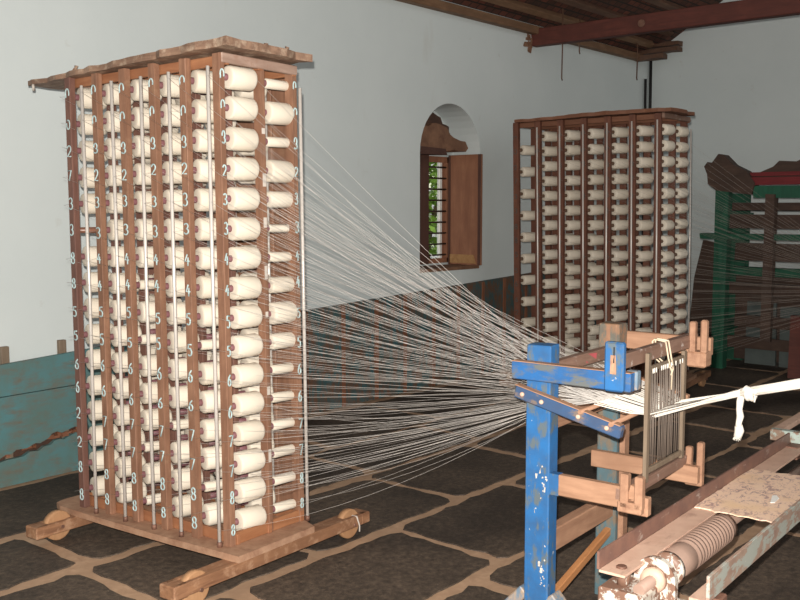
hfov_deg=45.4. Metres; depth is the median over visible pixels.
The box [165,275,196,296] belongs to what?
yarn bobbin
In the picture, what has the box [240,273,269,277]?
yarn bobbin
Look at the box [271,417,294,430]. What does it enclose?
yarn bobbin
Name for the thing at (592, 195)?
yarn bobbin
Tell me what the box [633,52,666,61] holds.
plank
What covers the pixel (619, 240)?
yarn bobbin
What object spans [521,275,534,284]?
yarn bobbin
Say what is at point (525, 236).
yarn bobbin
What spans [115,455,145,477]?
yarn bobbin
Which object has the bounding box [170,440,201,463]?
yarn bobbin
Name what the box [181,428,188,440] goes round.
yarn bobbin
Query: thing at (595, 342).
yarn bobbin
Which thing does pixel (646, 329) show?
yarn bobbin
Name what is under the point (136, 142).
yarn bobbin
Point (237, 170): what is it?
yarn bobbin
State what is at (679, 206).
yarn bobbin
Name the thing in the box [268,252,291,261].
yarn bobbin
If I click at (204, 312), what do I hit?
yarn bobbin
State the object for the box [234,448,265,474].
yarn bobbin
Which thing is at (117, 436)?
yarn bobbin
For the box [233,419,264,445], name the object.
yarn bobbin
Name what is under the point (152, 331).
yarn bobbin
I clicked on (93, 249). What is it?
yarn bobbin
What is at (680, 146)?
yarn bobbin
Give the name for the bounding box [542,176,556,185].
yarn bobbin
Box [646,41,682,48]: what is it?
plank
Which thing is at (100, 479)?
yarn bobbin
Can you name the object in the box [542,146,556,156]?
yarn bobbin
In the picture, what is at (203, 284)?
yarn bobbin
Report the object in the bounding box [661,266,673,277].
yarn bobbin
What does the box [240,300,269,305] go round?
yarn bobbin
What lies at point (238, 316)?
yarn bobbin
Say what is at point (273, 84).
yarn bobbin
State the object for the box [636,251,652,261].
yarn bobbin
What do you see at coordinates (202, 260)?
yarn bobbin
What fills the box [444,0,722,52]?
ceiling
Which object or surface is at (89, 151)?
yarn bobbin
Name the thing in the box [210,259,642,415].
panelling
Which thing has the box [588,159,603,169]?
yarn bobbin
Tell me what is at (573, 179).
yarn bobbin
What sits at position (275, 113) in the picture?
yarn bobbin
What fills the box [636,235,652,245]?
yarn bobbin
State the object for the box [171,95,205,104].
yarn bobbin
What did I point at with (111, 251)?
yarn bobbin
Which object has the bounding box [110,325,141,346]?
yarn bobbin
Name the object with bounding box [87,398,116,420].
yarn bobbin
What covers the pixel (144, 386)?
yarn bobbin
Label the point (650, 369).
frame
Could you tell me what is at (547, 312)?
yarn bobbin
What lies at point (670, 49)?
plank
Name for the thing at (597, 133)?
yarn bobbin
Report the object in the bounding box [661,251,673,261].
yarn bobbin
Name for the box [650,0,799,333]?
wall
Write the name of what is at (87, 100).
yarn bobbin
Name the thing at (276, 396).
yarn bobbin
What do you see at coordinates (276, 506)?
yarn bobbin
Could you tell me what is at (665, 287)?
yarn bobbin
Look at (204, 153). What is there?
yarn bobbin
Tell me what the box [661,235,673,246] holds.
yarn bobbin
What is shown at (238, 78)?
yarn bobbin
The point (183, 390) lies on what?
yarn bobbin
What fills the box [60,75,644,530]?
thread
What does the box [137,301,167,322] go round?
yarn bobbin
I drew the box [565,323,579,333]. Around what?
yarn bobbin
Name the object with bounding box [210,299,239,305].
yarn bobbin
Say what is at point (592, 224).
yarn bobbin
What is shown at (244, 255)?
yarn bobbin
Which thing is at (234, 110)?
yarn bobbin
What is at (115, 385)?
yarn bobbin
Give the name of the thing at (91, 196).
yarn bobbin
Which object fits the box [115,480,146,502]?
yarn bobbin
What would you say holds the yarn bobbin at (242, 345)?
on the yarn creel at (241, 551)
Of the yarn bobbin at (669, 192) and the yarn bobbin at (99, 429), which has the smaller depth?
the yarn bobbin at (99, 429)
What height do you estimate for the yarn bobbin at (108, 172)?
0.094 m
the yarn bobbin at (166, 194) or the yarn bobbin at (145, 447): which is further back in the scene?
the yarn bobbin at (145, 447)
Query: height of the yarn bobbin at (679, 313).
0.081 m
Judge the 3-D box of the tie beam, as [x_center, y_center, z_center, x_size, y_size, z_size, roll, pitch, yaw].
[3.531,-2.239,6.952,6.020,0.155,0.111,5,7,40]
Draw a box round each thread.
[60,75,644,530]
[539,131,799,363]
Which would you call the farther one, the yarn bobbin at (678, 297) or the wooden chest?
the yarn bobbin at (678, 297)
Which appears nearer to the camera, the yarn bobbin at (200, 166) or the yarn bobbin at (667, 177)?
the yarn bobbin at (200, 166)
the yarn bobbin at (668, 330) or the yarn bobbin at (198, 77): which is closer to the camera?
the yarn bobbin at (198, 77)
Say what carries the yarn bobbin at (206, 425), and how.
on the yarn creel at (241, 551)
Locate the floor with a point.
(455, 529)
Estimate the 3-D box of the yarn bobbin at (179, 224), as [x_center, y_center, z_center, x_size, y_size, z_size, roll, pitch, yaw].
[-0.948,-0.298,4.041,0.162,0.094,0.094,-3,5,-36]
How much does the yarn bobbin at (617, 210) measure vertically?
0.082 m
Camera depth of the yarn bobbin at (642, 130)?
7.24 m
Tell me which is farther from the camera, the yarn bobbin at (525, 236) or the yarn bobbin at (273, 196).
the yarn bobbin at (525, 236)
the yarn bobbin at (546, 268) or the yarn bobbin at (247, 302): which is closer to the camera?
the yarn bobbin at (247, 302)
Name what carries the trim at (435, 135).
attached to the wall at (378, 71)
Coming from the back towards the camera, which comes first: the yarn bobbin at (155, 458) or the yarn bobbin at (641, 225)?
the yarn bobbin at (641, 225)
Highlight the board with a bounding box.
[689,240,713,336]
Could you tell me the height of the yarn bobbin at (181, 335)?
0.094 m
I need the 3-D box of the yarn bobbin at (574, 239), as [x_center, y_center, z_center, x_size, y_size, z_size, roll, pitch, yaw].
[1.381,-0.481,7.694,0.165,0.081,0.082,-4,7,-31]
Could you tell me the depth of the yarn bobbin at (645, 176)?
7.28 m
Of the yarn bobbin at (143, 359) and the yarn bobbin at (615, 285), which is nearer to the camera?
the yarn bobbin at (143, 359)
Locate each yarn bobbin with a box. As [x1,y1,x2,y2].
[75,88,106,109]
[76,114,107,134]
[77,141,107,161]
[78,167,108,187]
[79,193,108,213]
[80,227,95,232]
[81,246,109,266]
[82,271,111,292]
[83,297,112,318]
[84,323,113,343]
[85,348,114,369]
[86,374,115,394]
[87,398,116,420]
[88,424,117,445]
[88,449,118,470]
[89,473,119,495]
[102,83,133,104]
[103,111,134,132]
[104,138,134,159]
[105,165,134,185]
[106,192,135,213]
[107,219,135,239]
[108,246,136,266]
[108,273,139,293]
[109,299,139,320]
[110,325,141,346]
[111,351,141,372]
[112,377,142,399]
[113,404,143,425]
[114,429,144,451]
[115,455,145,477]
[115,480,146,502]
[117,102,147,107]
[125,372,156,379]
[130,79,161,101]
[131,107,162,128]
[132,135,162,157]
[133,158,150,163]
[133,163,163,184]
[134,191,163,212]
[135,219,164,239]
[135,246,165,267]
[136,280,153,289]
[137,294,154,300]
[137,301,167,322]
[137,319,155,328]
[138,334,155,343]
[138,343,155,353]
[139,354,169,376]
[140,382,170,403]
[140,408,171,430]
[141,441,158,451]
[142,461,173,483]
[143,493,160,504]
[148,127,178,133]
[148,270,180,279]
[150,326,181,333]
[153,429,184,437]
[154,450,159,460]
[160,74,191,97]
[160,103,192,126]
[161,132,193,154]
[162,161,181,183]
[163,189,182,211]
[164,218,183,240]
[165,246,195,268]
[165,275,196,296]
[166,302,197,324]
[167,330,199,352]
[168,358,199,380]
[169,385,200,408]
[170,419,188,429]
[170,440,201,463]
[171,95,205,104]
[171,467,202,490]
[172,494,203,517]
[177,152,206,159]
[178,350,211,359]
[179,379,210,386]
[180,407,208,418]
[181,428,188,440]
[181,462,189,466]
[182,326,210,333]
[182,474,214,493]
[191,70,212,93]
[192,99,213,122]
[192,129,213,152]
[193,159,214,182]
[194,188,215,211]
[195,218,215,240]
[195,247,216,269]
[196,275,217,298]
[197,304,218,326]
[198,339,218,349]
[198,361,219,384]
[199,389,220,412]
[200,91,234,99]
[200,417,220,441]
[201,445,221,469]
[201,479,221,491]
[202,501,222,525]
[204,120,236,129]
[205,151,236,157]
[206,331,237,339]
[207,352,240,363]
[208,383,240,390]
[208,411,220,418]
[209,440,220,445]
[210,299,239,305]
[210,468,221,477]
[210,489,222,500]
[224,65,257,91]
[225,96,257,120]
[226,127,258,151]
[226,157,258,180]
[227,187,259,210]
[228,217,260,240]
[229,246,260,269]
[229,276,261,299]
[230,304,262,328]
[231,333,262,358]
[232,89,266,98]
[232,362,263,387]
[232,391,263,416]
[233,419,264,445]
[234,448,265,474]
[234,476,265,503]
[235,504,266,530]
[236,147,267,155]
[238,180,254,183]
[238,355,272,364]
[238,384,272,392]
[239,410,273,421]
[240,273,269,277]
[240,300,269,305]
[240,327,270,334]
[240,437,274,450]
[240,470,260,478]
[241,490,275,506]
[264,78,288,90]
[265,101,293,125]
[266,137,289,147]
[266,160,294,182]
[267,191,292,207]
[267,224,289,232]
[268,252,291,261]
[268,276,293,292]
[269,301,297,324]
[270,332,294,349]
[270,362,293,374]
[271,390,293,402]
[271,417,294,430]
[272,444,294,457]
[272,471,295,485]
[273,498,295,512]
[520,145,534,154]
[520,167,534,176]
[520,189,534,198]
[520,211,534,220]
[521,232,534,241]
[521,253,534,263]
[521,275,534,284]
[521,296,534,305]
[521,317,534,327]
[521,338,535,348]
[542,131,556,141]
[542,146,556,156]
[542,161,556,170]
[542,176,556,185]
[542,191,556,200]
[542,205,556,215]
[542,220,556,230]
[542,235,556,244]
[542,249,556,259]
[542,264,556,273]
[542,278,556,288]
[543,293,556,302]
[543,307,557,317]
[543,321,557,331]
[543,336,557,343]
[565,130,579,140]
[565,145,579,154]
[565,160,579,169]
[565,175,579,185]
[565,190,579,200]
[565,205,579,215]
[565,220,579,230]
[565,235,579,244]
[565,249,579,259]
[565,264,579,274]
[565,279,579,289]
[565,293,579,304]
[565,308,579,318]
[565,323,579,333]
[565,337,579,347]
[588,128,603,138]
[588,144,603,154]
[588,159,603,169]
[588,174,603,184]
[588,190,603,199]
[588,205,603,214]
[588,220,603,230]
[588,235,603,245]
[588,250,603,260]
[588,265,603,275]
[588,280,603,290]
[588,295,603,305]
[588,310,603,320]
[588,324,598,334]
[588,339,598,349]
[611,220,627,230]
[611,235,627,245]
[611,250,627,260]
[611,265,627,276]
[611,280,627,291]
[611,295,627,306]
[611,310,627,321]
[612,127,628,137]
[612,143,628,153]
[612,158,628,168]
[612,174,628,183]
[612,189,628,199]
[612,205,627,214]
[635,312,652,322]
[635,327,652,331]
[636,141,653,151]
[636,157,653,167]
[636,173,653,183]
[636,188,653,198]
[636,204,653,214]
[636,220,652,230]
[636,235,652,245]
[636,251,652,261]
[636,266,652,276]
[636,281,652,292]
[636,296,652,307]
[637,125,653,135]
[660,313,673,324]
[660,328,672,333]
[661,204,674,214]
[661,220,674,230]
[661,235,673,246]
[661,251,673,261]
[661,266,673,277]
[661,282,673,293]
[661,297,673,308]
[662,124,675,134]
[662,140,674,151]
[662,156,674,166]
[662,172,674,182]
[662,188,674,198]
[674,293,686,304]
[674,309,686,319]
[674,323,686,333]
[675,203,687,213]
[675,219,687,228]
[675,233,687,243]
[675,248,687,259]
[675,264,687,274]
[675,278,686,289]
[676,126,688,136]
[676,142,688,152]
[676,157,688,167]
[676,173,688,182]
[676,188,688,198]
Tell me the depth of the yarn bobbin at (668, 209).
7.20 m
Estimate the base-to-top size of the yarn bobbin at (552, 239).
0.081 m
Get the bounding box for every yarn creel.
[26,35,369,599]
[499,107,710,399]
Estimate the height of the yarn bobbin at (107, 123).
0.094 m
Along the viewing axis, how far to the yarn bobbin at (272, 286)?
4.02 m
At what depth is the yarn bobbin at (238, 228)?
3.82 m
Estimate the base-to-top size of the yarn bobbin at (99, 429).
0.094 m
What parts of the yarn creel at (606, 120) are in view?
post, post, guide rod, post, post, post, guide rod, post, post, post, guide rod, post, post, rail, board, post, rail, guide rod, post, post, rail, post, guide rod, post, post, post, rail, guide rod, post, post, rail, rail, post, rail, post, guide rod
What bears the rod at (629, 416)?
attached to the stand
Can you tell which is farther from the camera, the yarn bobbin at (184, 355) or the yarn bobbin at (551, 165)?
the yarn bobbin at (551, 165)
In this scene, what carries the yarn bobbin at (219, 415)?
on the yarn creel at (241, 551)
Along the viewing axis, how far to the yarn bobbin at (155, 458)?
4.51 m
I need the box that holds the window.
[420,146,482,272]
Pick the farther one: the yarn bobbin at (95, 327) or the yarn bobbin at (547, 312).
the yarn bobbin at (547, 312)
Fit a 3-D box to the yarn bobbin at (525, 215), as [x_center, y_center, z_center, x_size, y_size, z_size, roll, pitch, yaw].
[1.053,-0.697,7.896,0.165,0.081,0.081,-4,6,-31]
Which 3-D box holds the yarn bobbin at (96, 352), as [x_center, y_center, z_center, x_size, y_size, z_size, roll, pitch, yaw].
[-1.403,0.274,4.426,0.162,0.094,0.094,-4,6,-36]
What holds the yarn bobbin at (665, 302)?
on the yarn creel at (606, 120)
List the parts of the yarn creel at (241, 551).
post, guide rod, post, post, guide rod, post, post, guide rod, post, rail, post, rail, post, guide rod, post, board, rail, post, post, post, rail, guide rod, post, rail, post, post, rail, post, rail, guide rod, rail, post, guide rod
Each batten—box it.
[481,0,654,47]
[554,0,673,36]
[643,0,685,9]
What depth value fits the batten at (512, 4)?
8.63 m
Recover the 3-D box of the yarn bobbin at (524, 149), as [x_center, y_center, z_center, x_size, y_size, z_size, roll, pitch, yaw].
[1.042,-1.228,7.841,0.165,0.082,0.082,-4,7,-31]
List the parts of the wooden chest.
post, post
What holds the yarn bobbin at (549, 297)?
on the yarn creel at (606, 120)
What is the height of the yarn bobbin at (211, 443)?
0.094 m
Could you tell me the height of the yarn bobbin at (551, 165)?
0.082 m
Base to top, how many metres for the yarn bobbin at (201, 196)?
0.094 m
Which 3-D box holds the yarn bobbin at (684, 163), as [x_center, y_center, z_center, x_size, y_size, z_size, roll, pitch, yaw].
[2.187,-1.074,7.468,0.082,0.082,0.165,4,8,42]
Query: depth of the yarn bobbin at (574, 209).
7.64 m
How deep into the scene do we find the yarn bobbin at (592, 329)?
7.62 m
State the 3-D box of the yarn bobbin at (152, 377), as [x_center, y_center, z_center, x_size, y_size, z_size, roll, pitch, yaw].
[-1.256,0.377,4.638,0.162,0.094,0.094,-3,5,-36]
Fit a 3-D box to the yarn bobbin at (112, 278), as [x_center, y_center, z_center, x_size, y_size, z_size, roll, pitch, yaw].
[-1.253,-0.075,4.285,0.162,0.094,0.094,-4,6,-36]
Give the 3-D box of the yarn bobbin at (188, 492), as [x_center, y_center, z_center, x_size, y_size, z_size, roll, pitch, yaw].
[-0.944,0.865,4.448,0.162,0.094,0.094,-5,6,-36]
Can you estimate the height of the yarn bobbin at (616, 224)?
0.082 m
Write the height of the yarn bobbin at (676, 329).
0.085 m
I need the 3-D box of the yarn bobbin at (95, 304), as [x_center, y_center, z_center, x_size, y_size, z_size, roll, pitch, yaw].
[-1.405,0.037,4.407,0.162,0.094,0.094,-3,5,-36]
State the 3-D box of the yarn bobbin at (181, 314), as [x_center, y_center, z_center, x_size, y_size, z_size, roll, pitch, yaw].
[-0.944,0.057,4.068,0.162,0.094,0.094,-5,6,-36]
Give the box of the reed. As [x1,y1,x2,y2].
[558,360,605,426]
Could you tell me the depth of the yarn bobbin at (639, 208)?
7.30 m
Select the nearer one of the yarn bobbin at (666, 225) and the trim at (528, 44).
the yarn bobbin at (666, 225)
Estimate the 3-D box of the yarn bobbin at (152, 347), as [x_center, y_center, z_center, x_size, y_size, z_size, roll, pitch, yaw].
[-1.257,0.258,4.629,0.162,0.094,0.094,-3,5,-37]
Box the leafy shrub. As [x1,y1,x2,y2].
[429,162,436,258]
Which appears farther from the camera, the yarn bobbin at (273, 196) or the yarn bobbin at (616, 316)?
the yarn bobbin at (616, 316)
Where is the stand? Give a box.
[505,320,712,599]
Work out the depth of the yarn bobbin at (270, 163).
3.97 m
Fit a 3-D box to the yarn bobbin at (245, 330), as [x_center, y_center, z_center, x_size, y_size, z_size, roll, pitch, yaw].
[-0.644,0.167,4.167,0.162,0.094,0.094,-4,6,-36]
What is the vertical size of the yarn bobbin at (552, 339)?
0.081 m
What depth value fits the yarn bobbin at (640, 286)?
7.37 m
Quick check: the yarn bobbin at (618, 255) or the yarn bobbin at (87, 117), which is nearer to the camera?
the yarn bobbin at (87, 117)
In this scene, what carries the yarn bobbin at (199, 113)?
on the yarn creel at (241, 551)
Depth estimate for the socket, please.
3.81 m
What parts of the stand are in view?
post, arm, arm, post, arm, rail, rail, arm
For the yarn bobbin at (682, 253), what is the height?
0.082 m
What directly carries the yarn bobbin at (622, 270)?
on the yarn creel at (606, 120)
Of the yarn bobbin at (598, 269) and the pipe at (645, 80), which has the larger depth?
the pipe at (645, 80)
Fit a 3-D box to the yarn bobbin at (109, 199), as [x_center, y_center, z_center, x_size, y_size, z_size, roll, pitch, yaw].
[-1.256,-0.432,4.258,0.162,0.094,0.094,-3,5,-36]
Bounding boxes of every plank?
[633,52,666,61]
[639,46,682,54]
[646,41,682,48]
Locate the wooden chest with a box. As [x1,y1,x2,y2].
[0,339,184,487]
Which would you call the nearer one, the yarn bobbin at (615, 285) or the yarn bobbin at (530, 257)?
the yarn bobbin at (615, 285)
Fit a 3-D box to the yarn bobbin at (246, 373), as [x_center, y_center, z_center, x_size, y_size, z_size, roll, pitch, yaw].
[-0.636,0.307,3.903,0.094,0.094,0.146,3,6,42]
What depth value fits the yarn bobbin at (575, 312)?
7.72 m
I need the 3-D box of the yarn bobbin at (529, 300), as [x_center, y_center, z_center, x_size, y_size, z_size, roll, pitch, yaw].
[1.066,0.011,7.970,0.165,0.081,0.081,-4,7,-31]
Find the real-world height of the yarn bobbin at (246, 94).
0.094 m
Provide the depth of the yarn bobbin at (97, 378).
4.40 m
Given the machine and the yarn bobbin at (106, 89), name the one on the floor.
the machine
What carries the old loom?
on the floor
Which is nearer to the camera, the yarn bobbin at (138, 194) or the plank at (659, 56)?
the yarn bobbin at (138, 194)
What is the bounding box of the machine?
[597,412,799,599]
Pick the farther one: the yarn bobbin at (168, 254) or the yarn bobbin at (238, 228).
the yarn bobbin at (168, 254)
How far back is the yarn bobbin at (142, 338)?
4.17 m
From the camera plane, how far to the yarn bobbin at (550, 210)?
7.75 m
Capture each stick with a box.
[561,8,562,80]
[636,43,637,79]
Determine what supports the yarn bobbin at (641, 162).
on the yarn creel at (606, 120)
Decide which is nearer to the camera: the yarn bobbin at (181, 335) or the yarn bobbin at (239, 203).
the yarn bobbin at (239, 203)
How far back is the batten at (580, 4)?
8.96 m
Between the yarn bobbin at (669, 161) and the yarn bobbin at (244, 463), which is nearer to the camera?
the yarn bobbin at (244, 463)
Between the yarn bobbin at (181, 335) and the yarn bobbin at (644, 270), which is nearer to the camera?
the yarn bobbin at (181, 335)
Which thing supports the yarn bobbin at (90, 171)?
on the yarn creel at (241, 551)
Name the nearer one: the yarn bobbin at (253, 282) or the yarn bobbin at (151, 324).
the yarn bobbin at (253, 282)
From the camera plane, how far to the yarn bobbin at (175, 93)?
3.96 m
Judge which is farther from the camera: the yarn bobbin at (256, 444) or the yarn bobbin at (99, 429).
the yarn bobbin at (99, 429)
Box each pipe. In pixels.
[640,79,646,327]
[649,61,651,107]
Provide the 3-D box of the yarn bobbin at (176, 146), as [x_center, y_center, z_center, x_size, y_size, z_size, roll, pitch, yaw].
[-0.952,-0.655,4.013,0.162,0.094,0.094,-4,5,-36]
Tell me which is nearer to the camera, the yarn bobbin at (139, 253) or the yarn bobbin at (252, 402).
the yarn bobbin at (252, 402)
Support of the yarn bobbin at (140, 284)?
on the yarn creel at (241, 551)
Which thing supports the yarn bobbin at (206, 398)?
on the yarn creel at (241, 551)
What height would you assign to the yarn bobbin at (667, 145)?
0.081 m
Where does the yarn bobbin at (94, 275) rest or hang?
on the yarn creel at (241, 551)
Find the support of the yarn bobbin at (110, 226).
on the yarn creel at (241, 551)
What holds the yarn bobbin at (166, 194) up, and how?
on the yarn creel at (241, 551)
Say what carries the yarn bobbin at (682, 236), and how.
on the yarn creel at (606, 120)
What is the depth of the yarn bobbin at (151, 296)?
4.61 m
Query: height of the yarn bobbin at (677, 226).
0.081 m
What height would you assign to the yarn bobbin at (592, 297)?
0.081 m
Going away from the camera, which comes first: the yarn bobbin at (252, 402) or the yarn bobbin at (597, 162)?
the yarn bobbin at (252, 402)
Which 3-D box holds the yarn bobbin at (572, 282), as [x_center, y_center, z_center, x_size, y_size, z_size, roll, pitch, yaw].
[1.388,-0.126,7.730,0.165,0.081,0.082,-5,7,-31]
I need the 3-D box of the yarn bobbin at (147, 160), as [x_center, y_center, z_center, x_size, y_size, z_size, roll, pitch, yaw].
[-1.267,-0.694,4.555,0.162,0.094,0.094,-4,6,-36]
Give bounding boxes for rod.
[578,381,653,413]
[608,392,679,426]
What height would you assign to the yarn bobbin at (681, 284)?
0.082 m
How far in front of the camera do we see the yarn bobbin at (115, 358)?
4.28 m
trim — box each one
[420,123,467,152]
[425,112,448,129]
[523,34,532,52]
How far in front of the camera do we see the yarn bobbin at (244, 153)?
4.09 m
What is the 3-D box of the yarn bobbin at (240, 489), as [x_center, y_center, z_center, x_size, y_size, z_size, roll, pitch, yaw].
[-0.631,0.782,3.939,0.094,0.094,0.146,3,6,42]
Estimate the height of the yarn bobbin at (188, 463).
0.094 m
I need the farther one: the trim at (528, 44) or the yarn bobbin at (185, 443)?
the trim at (528, 44)
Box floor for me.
[0,348,799,599]
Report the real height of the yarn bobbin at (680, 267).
0.081 m
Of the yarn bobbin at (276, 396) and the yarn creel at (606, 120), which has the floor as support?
the yarn creel at (606, 120)
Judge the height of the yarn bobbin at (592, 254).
0.082 m
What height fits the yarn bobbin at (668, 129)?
0.081 m
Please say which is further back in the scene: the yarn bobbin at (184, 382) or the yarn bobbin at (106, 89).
the yarn bobbin at (184, 382)
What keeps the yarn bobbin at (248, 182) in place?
on the yarn creel at (241, 551)
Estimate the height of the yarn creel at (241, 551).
2.138 m
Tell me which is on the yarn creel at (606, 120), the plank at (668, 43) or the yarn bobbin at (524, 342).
the yarn bobbin at (524, 342)
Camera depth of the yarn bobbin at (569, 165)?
7.60 m
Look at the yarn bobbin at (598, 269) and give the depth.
7.58 m
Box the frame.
[642,350,686,482]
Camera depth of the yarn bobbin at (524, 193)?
7.85 m
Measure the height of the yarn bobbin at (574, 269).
0.081 m
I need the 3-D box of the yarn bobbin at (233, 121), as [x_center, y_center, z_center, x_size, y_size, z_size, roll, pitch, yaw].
[-0.807,-0.792,4.207,0.162,0.094,0.094,-4,6,-36]
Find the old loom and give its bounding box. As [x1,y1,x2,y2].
[700,154,799,378]
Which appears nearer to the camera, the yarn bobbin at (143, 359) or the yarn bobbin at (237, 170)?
the yarn bobbin at (237, 170)
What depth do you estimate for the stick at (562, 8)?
8.70 m
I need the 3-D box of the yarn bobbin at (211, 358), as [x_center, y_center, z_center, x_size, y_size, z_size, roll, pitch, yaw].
[-0.797,0.278,4.290,0.162,0.094,0.094,-4,6,-36]
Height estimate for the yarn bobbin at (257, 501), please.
0.094 m
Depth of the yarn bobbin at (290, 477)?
4.09 m
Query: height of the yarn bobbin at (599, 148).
0.082 m
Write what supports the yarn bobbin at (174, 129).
on the yarn creel at (241, 551)
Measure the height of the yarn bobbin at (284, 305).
0.094 m
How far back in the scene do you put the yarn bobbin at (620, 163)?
7.38 m
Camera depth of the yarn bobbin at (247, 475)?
4.18 m
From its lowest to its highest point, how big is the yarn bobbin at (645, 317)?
0.082 m
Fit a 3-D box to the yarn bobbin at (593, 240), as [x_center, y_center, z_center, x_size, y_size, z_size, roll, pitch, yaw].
[1.543,-0.473,7.582,0.165,0.082,0.082,-5,7,-31]
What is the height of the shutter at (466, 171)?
0.960 m
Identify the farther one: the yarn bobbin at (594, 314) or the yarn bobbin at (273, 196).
the yarn bobbin at (594, 314)
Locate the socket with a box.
[217,541,221,547]
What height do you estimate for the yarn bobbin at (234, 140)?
0.094 m
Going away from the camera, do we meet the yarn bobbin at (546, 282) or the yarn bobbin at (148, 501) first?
the yarn bobbin at (148, 501)
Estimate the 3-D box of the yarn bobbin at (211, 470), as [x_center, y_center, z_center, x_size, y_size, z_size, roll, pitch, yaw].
[-0.792,0.754,4.326,0.162,0.094,0.094,-4,5,-36]
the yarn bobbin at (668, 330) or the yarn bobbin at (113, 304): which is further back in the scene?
the yarn bobbin at (668, 330)
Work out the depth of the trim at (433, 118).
8.07 m
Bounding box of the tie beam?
[531,0,799,47]
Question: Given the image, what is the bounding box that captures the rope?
[594,378,799,440]
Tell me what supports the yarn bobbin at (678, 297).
on the yarn creel at (606, 120)
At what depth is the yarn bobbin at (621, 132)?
7.36 m
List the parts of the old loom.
post, carved headboard, rail, post, panel, panel, post, panel, post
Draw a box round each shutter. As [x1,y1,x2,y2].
[420,155,428,264]
[450,154,482,264]
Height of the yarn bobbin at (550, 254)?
0.082 m
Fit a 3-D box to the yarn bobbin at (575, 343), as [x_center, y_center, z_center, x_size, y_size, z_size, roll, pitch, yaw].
[1.397,0.348,7.779,0.165,0.082,0.082,-5,7,-31]
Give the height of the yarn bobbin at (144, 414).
0.094 m
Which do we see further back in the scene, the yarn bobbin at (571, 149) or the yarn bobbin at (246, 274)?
the yarn bobbin at (571, 149)
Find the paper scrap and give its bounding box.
[770,495,778,502]
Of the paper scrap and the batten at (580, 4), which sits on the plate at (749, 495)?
the paper scrap
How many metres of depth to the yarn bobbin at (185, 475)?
4.09 m
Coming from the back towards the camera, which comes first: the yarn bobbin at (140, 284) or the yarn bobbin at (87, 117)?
the yarn bobbin at (87, 117)
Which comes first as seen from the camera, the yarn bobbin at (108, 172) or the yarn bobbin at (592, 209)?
the yarn bobbin at (108, 172)
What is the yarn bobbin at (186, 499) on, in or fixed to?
on the yarn creel at (241, 551)
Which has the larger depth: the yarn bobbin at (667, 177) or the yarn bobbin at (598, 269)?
the yarn bobbin at (598, 269)
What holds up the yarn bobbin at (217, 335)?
on the yarn creel at (241, 551)
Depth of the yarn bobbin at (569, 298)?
7.71 m
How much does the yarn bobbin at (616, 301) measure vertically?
0.082 m
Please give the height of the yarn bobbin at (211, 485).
0.042 m
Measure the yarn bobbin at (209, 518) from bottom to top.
0.094 m
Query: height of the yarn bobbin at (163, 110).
0.094 m
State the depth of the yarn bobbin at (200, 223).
3.89 m
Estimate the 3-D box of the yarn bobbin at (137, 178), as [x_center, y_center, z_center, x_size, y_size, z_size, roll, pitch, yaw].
[-1.104,-0.543,4.136,0.162,0.094,0.094,-3,5,-36]
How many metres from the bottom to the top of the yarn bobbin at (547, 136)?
0.081 m
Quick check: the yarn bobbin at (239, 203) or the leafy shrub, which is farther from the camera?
the leafy shrub
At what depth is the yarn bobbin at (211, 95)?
4.17 m
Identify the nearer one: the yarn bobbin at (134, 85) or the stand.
the stand
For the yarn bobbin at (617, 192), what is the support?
on the yarn creel at (606, 120)
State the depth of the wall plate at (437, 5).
8.31 m
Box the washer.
[638,19,644,26]
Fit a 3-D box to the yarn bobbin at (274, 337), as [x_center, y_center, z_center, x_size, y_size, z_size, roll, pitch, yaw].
[-0.511,0.173,4.063,0.068,0.068,0.146,3,6,42]
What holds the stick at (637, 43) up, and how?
hanging from the batten at (512, 4)
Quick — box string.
[652,337,673,389]
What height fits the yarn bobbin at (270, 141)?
0.042 m
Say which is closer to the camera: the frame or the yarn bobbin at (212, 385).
the frame
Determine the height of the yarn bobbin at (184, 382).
0.094 m
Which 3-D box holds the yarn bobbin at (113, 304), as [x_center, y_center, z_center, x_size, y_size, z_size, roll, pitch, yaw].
[-1.251,0.044,4.294,0.162,0.094,0.094,-3,5,-36]
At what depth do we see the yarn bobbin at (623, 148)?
7.37 m
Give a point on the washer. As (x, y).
(641, 22)
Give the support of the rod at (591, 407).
attached to the stand
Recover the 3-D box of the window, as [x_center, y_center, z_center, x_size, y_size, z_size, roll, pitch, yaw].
[0.325,-0.770,8.134,0.400,1.038,0.831,5,7,40]
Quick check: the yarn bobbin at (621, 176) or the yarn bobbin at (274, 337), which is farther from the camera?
the yarn bobbin at (621, 176)
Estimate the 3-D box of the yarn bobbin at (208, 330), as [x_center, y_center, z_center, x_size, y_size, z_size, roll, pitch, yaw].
[-0.952,0.153,4.393,0.162,0.068,0.068,-4,5,-36]
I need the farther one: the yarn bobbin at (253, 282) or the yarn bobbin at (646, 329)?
the yarn bobbin at (646, 329)
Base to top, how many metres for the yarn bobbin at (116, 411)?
0.094 m
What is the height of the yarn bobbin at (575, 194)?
0.081 m
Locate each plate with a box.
[395,0,642,59]
[694,469,799,522]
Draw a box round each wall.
[0,0,648,405]
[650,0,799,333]
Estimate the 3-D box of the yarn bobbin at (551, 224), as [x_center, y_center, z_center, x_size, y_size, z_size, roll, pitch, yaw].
[1.216,-0.609,7.793,0.165,0.082,0.081,-5,7,-31]

